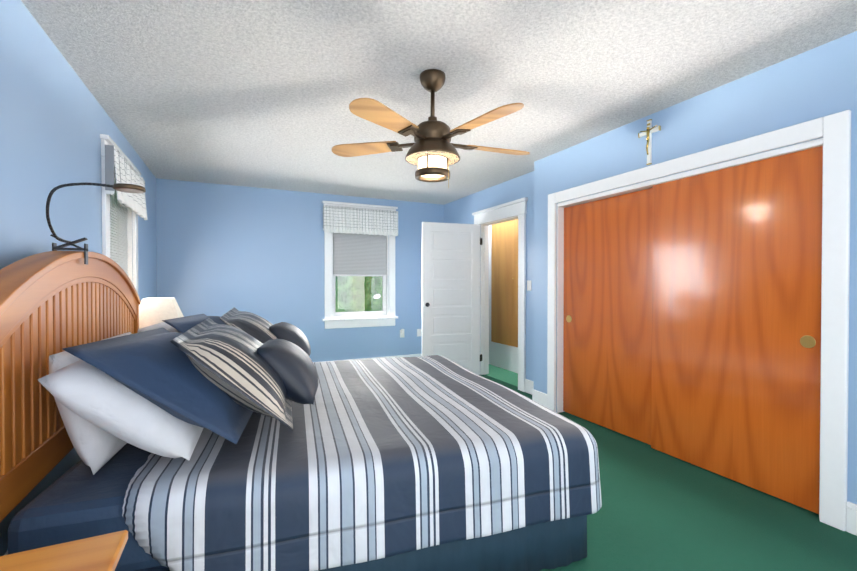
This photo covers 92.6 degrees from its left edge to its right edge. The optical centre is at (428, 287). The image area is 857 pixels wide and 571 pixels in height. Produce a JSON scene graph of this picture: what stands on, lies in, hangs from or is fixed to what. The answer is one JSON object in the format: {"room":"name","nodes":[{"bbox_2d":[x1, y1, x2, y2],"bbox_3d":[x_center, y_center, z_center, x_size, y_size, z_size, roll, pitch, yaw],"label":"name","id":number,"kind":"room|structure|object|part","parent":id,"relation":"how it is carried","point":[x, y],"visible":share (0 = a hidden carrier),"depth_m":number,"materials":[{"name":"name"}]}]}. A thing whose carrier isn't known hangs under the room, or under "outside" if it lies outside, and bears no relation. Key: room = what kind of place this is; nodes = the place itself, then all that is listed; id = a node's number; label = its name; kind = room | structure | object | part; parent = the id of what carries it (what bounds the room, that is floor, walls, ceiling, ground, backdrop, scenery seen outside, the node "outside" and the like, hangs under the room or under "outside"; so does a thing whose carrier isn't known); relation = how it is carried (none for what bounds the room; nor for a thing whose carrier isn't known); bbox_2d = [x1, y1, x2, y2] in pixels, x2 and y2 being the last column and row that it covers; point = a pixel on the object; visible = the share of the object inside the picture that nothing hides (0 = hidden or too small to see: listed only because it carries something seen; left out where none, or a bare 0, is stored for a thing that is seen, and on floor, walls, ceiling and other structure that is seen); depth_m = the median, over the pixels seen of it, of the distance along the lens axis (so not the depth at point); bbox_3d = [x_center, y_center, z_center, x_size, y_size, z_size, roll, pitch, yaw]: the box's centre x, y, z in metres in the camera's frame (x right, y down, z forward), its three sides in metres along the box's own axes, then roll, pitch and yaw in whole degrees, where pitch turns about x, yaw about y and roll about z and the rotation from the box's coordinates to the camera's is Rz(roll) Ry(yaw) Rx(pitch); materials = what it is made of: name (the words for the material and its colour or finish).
{"room":"bedroom","nodes":[
{"label":"bedroom","id":0,"kind":"room"},
{"bbox_2d":[0,0,156,555],"bbox_3d":[-1.810,-0.016,1.686,0.150,2.470,7.200,0,1,-25],"label":"wall","id":1,"kind":"structure","parent":0,"point":[56,121],"depth_m":2.04,"materials":[{"name":"blue paint"}]},
{"bbox_2d":[100,134,140,292],"bbox_3d":[-2.541,-0.180,3.308,0.210,1.765,1.100,0,1,-25],"label":"window","id":2,"kind":"structure","parent":1,"relation":"in","point":[115,221],"depth_m":3.60,"materials":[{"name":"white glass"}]},
{"bbox_2d":[110,174,127,274],"bbox_3d":[-2.529,-0.178,3.313,0.032,1.432,0.784,0,1,-25],"label":"window blind","id":3,"kind":"object","parent":2,"relation":"attached to","point":[119,257],"visible":0.23,"depth_m":3.39,"materials":[{"name":"white fabric"}]},
{"bbox_2d":[105,145,147,219],"bbox_3d":[-2.437,-0.806,3.350,0.085,0.375,1.088,0,1,-25],"label":"valance","id":4,"kind":"object","parent":2,"relation":"attached to","point":[126,172],"visible":0.9,"depth_m":3.07,"materials":[{"name":"fabric"}]},
{"bbox_2d":[156,178,443,361],"bbox_3d":[-0.927,-0.061,5.998,5.120,2.470,0.150,0,1,-25],"label":"wall","id":5,"kind":"structure","parent":0,"point":[222,249],"depth_m":5.38,"materials":[{"name":"blue paint"}]},
{"bbox_2d":[322,201,397,328],"bbox_3d":[-0.991,-0.308,5.932,1.100,1.765,0.210,0,1,-25],"label":"window","id":6,"kind":"structure","parent":5,"relation":"in","point":[368,312],"depth_m":5.89,"materials":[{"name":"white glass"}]},
{"bbox_2d":[333,232,386,275],"bbox_3d":[-0.986,-0.590,5.917,0.788,0.861,0.036,0,1,-25],"label":"window blind","id":7,"kind":"object","parent":6,"relation":"attached to","point":[359,255],"visible":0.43,"depth_m":5.90,"materials":[{"name":"grey fabric"}]},
{"bbox_2d":[323,205,397,235],"bbox_3d":[-0.943,-0.931,5.822,1.088,0.375,0.085,0,1,-25],"label":"valance","id":8,"kind":"object","parent":6,"relation":"attached to","point":[346,220],"visible":1,"depth_m":5.80,"materials":[{"name":"fabric"}]},
{"bbox_2d":[322,354,421,361],"bbox_3d":[-1.466,1.103,5.663,3.790,0.150,0.018,0,1,-25],"label":"baseboard","id":9,"kind":"structure","parent":5,"relation":"attached to","point":[410,355],"depth_m":6.06,"materials":[{"name":"white wood"}]},
{"bbox_2d":[400,329,403,337],"bbox_3d":[-0.385,0.693,6.145,0.070,0.130,0.057,0,1,-25],"label":"electrical outlet","id":10,"kind":"object","parent":5,"relation":"attached to","point":[401,333],"visible":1,"depth_m":6.15,"materials":[{"name":"plastic"}]},
{"bbox_2d":[417,329,420,336],"bbox_3d":[-0.142,0.699,6.287,0.070,0.115,0.008,0,1,-25],"label":"electrical outlet","id":11,"kind":"object","parent":5,"relation":"attached to","point":[418,332],"visible":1,"depth_m":6.28,"materials":[{"name":"plastic"}]},
{"bbox_2d":[21,0,856,204],"bbox_3d":[0.506,-1.312,2.763,5.270,0.100,7.200,0,1,-25],"label":"ceiling","id":12,"kind":"structure","parent":0,"point":[257,93],"depth_m":2.37,"materials":[{"name":"white paint"}]},
{"bbox_2d":[332,69,529,187],"bbox_3d":[0.069,-0.919,2.442,1.243,0.680,1.266,0,1,-25],"label":"fan","id":13,"kind":"object","parent":12,"relation":"hanging from","point":[432,154],"visible":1,"depth_m":2.35,"materials":[{"name":"brown wood"}]},
{"bbox_2d":[444,171,533,380],"bbox_3d":[0.814,-0.054,5.397,0.120,2.470,2.420,0,1,-25],"label":"wall","id":14,"kind":"structure","parent":0,"point":[461,210],"depth_m":4.71,"materials":[{"name":"blue paint"}]},
{"bbox_2d":[422,222,480,374],"bbox_3d":[0.300,0.169,5.349,0.816,2.000,0.154,0,1,-25],"label":"entry door","id":15,"kind":"structure","parent":14,"relation":"in","point":[450,291],"depth_m":5.32,"materials":[{"name":"white wood"}]},
{"bbox_2d":[472,197,527,391],"bbox_3d":[0.919,0.086,5.144,0.188,2.195,1.130,0,1,-25],"label":"door frame","id":16,"kind":"structure","parent":14,"relation":"attached to","point":[484,219],"depth_m":4.98,"materials":[{"name":"white wood"}]},
{"bbox_2d":[527,280,530,290],"bbox_3d":[1.125,-0.019,4.582,0.010,0.115,0.070,0,1,-25],"label":"switch plate","id":17,"kind":"object","parent":14,"relation":"attached to","point":[528,285],"visible":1,"depth_m":4.58,"materials":[{"name":"plastic"}]},
{"bbox_2d":[525,379,546,401],"bbox_3d":[1.182,1.115,4.466,0.018,0.150,0.400,0,1,-25],"label":"baseboard","id":18,"kind":"structure","parent":14,"relation":"attached to","point":[539,397],"depth_m":4.18,"materials":[{"name":"white wood"}]},
{"bbox_2d":[485,364,517,386],"bbox_3d":[1.022,1.177,5.508,0.460,0.004,2.420,0,1,-25],"label":"floor","id":19,"kind":"structure","parent":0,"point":[504,375],"depth_m":5.45,"materials":[{"name":"green carpet"}]},
{"bbox_2d":[480,375,856,570],"bbox_3d":[0.506,1.247,2.790,5.270,0.080,7.200,0,1,-25],"label":"floor carpet","id":20,"kind":"object","parent":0,"point":[659,511],"depth_m":2.10,"materials":[{"name":"green carpet"}]},
{"bbox_2d":[0,530,127,570],"bbox_3d":[-0.889,0.917,0.637,0.598,0.625,0.580,0,1,-25],"label":"nightstand","id":21,"kind":"object","parent":20,"relation":"on","point":[100,552],"visible":1,"depth_m":0.92,"materials":[{"name":"brown wood"}]},
{"bbox_2d":[0,182,601,570],"bbox_3d":[-0.699,0.396,2.388,2.495,1.632,2.100,0,1,-18],"label":"bed","id":22,"kind":"object","parent":20,"relation":"on","point":[234,439],"visible":1,"depth_m":1.53,"materials":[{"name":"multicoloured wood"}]},
{"bbox_3d":[-1.718,0.520,2.045,0.107,1.390,2.117,0,1,-25],"label":"headboard","id":23,"kind":"part","parent":22,"relation":"part of","materials":[{"name":"brown wood"}]},
{"bbox_3d":[-0.586,0.939,2.434,2.043,0.545,1.930,0,1,-18],"label":"mattress","id":24,"kind":"part","parent":22,"relation":"part of","materials":[{"name":"blue fabric"}]},
{"bbox_2d":[122,355,601,570],"bbox_3d":[-0.435,0.802,2.483,1.947,0.408,2.113,0,1,-18],"label":"comforter","id":25,"kind":"object","parent":22,"relation":"on","point":[391,458],"depth_m":1.56,"materials":[{"name":"fabric"}]},
{"bbox_3d":[-2.196,0.889,3.349,0.543,0.625,0.560,0,1,-25],"label":"nightstand","id":26,"kind":"object","parent":20,"relation":"on","visible":0},
{"bbox_2d":[139,298,183,328],"bbox_3d":[-2.152,0.332,3.275,0.370,0.490,0.370,0,1,-25],"label":"lamp","id":27,"kind":"object","parent":26,"relation":"on","point":[152,311],"visible":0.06,"depth_m":3.16,"materials":[{"name":"fabric"}]},
{"bbox_2d":[534,31,856,503],"bbox_3d":[2.085,-0.021,2.182,0.120,2.470,4.480,0,1,-25],"label":"wall","id":28,"kind":"structure","parent":0,"point":[816,83],"depth_m":2.53,"materials":[{"name":"blue paint"}]},
{"bbox_2d":[563,188,652,444],"bbox_3d":[1.515,0.220,3.457,0.036,1.938,1.007,0,1,-25],"label":"closet door","id":29,"kind":"structure","parent":28,"relation":"in","point":[607,357],"depth_m":3.42,"materials":[{"name":"brown wood"}]},
{"bbox_2d":[638,119,660,164],"bbox_3d":[1.610,-1.062,2.998,0.034,0.327,0.172,0,1,-25],"label":"crucifix","id":30,"kind":"object","parent":28,"relation":"attached to","point":[649,131],"visible":0.98,"depth_m":2.99,"materials":[{"name":"plastic"}]},
{"bbox_2d":[547,110,850,530],"bbox_3d":[1.674,0.160,3.024,0.148,2.090,2.150,0,1,-25],"label":"trim","id":31,"kind":"structure","parent":28,"relation":"attached to","point":[833,131],"depth_m":2.10,"materials":[{"name":"white wood"}]},
{"bbox_2d":[651,146,822,513],"bbox_3d":[1.874,0.214,2.596,0.036,1.966,0.977,0,1,-25],"label":"closet door","id":32,"kind":"structure","parent":28,"relation":"in","point":[736,311],"depth_m":2.48,"materials":[{"name":"brown wood"}]},
{"bbox_2d":[846,501,856,535],"bbox_3d":[2.520,1.150,1.101,0.024,0.150,2.070,0,1,-25],"label":"baseboard","id":33,"kind":"structure","parent":28,"relation":"attached to","point":[851,508],"depth_m":2.02,"materials":[{"name":"white wood"}]},
{"bbox_3d":[1.276,-0.057,5.614,0.100,2.470,2.420,0,1,-25],"label":"wall","id":34,"kind":"structure","parent":0,"visible":0},
{"bbox_2d":[489,219,517,372],"bbox_3d":[1.222,0.029,5.546,0.056,2.300,1.480,0,1,-25],"label":"wall paneling","id":35,"kind":"structure","parent":34,"relation":"attached to","point":[503,295],"depth_m":5.85,"materials":[{"name":"brown wood"}]},
{"label":"outside","id":36,"kind":"structure","parent":0,"visible":0},
{"bbox_2d":[336,276,381,311],"bbox_3d":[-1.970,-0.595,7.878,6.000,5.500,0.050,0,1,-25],"label":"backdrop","id":37,"kind":"structure","parent":36,"point":[341,305],"depth_m":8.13,"materials":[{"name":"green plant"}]}
]}

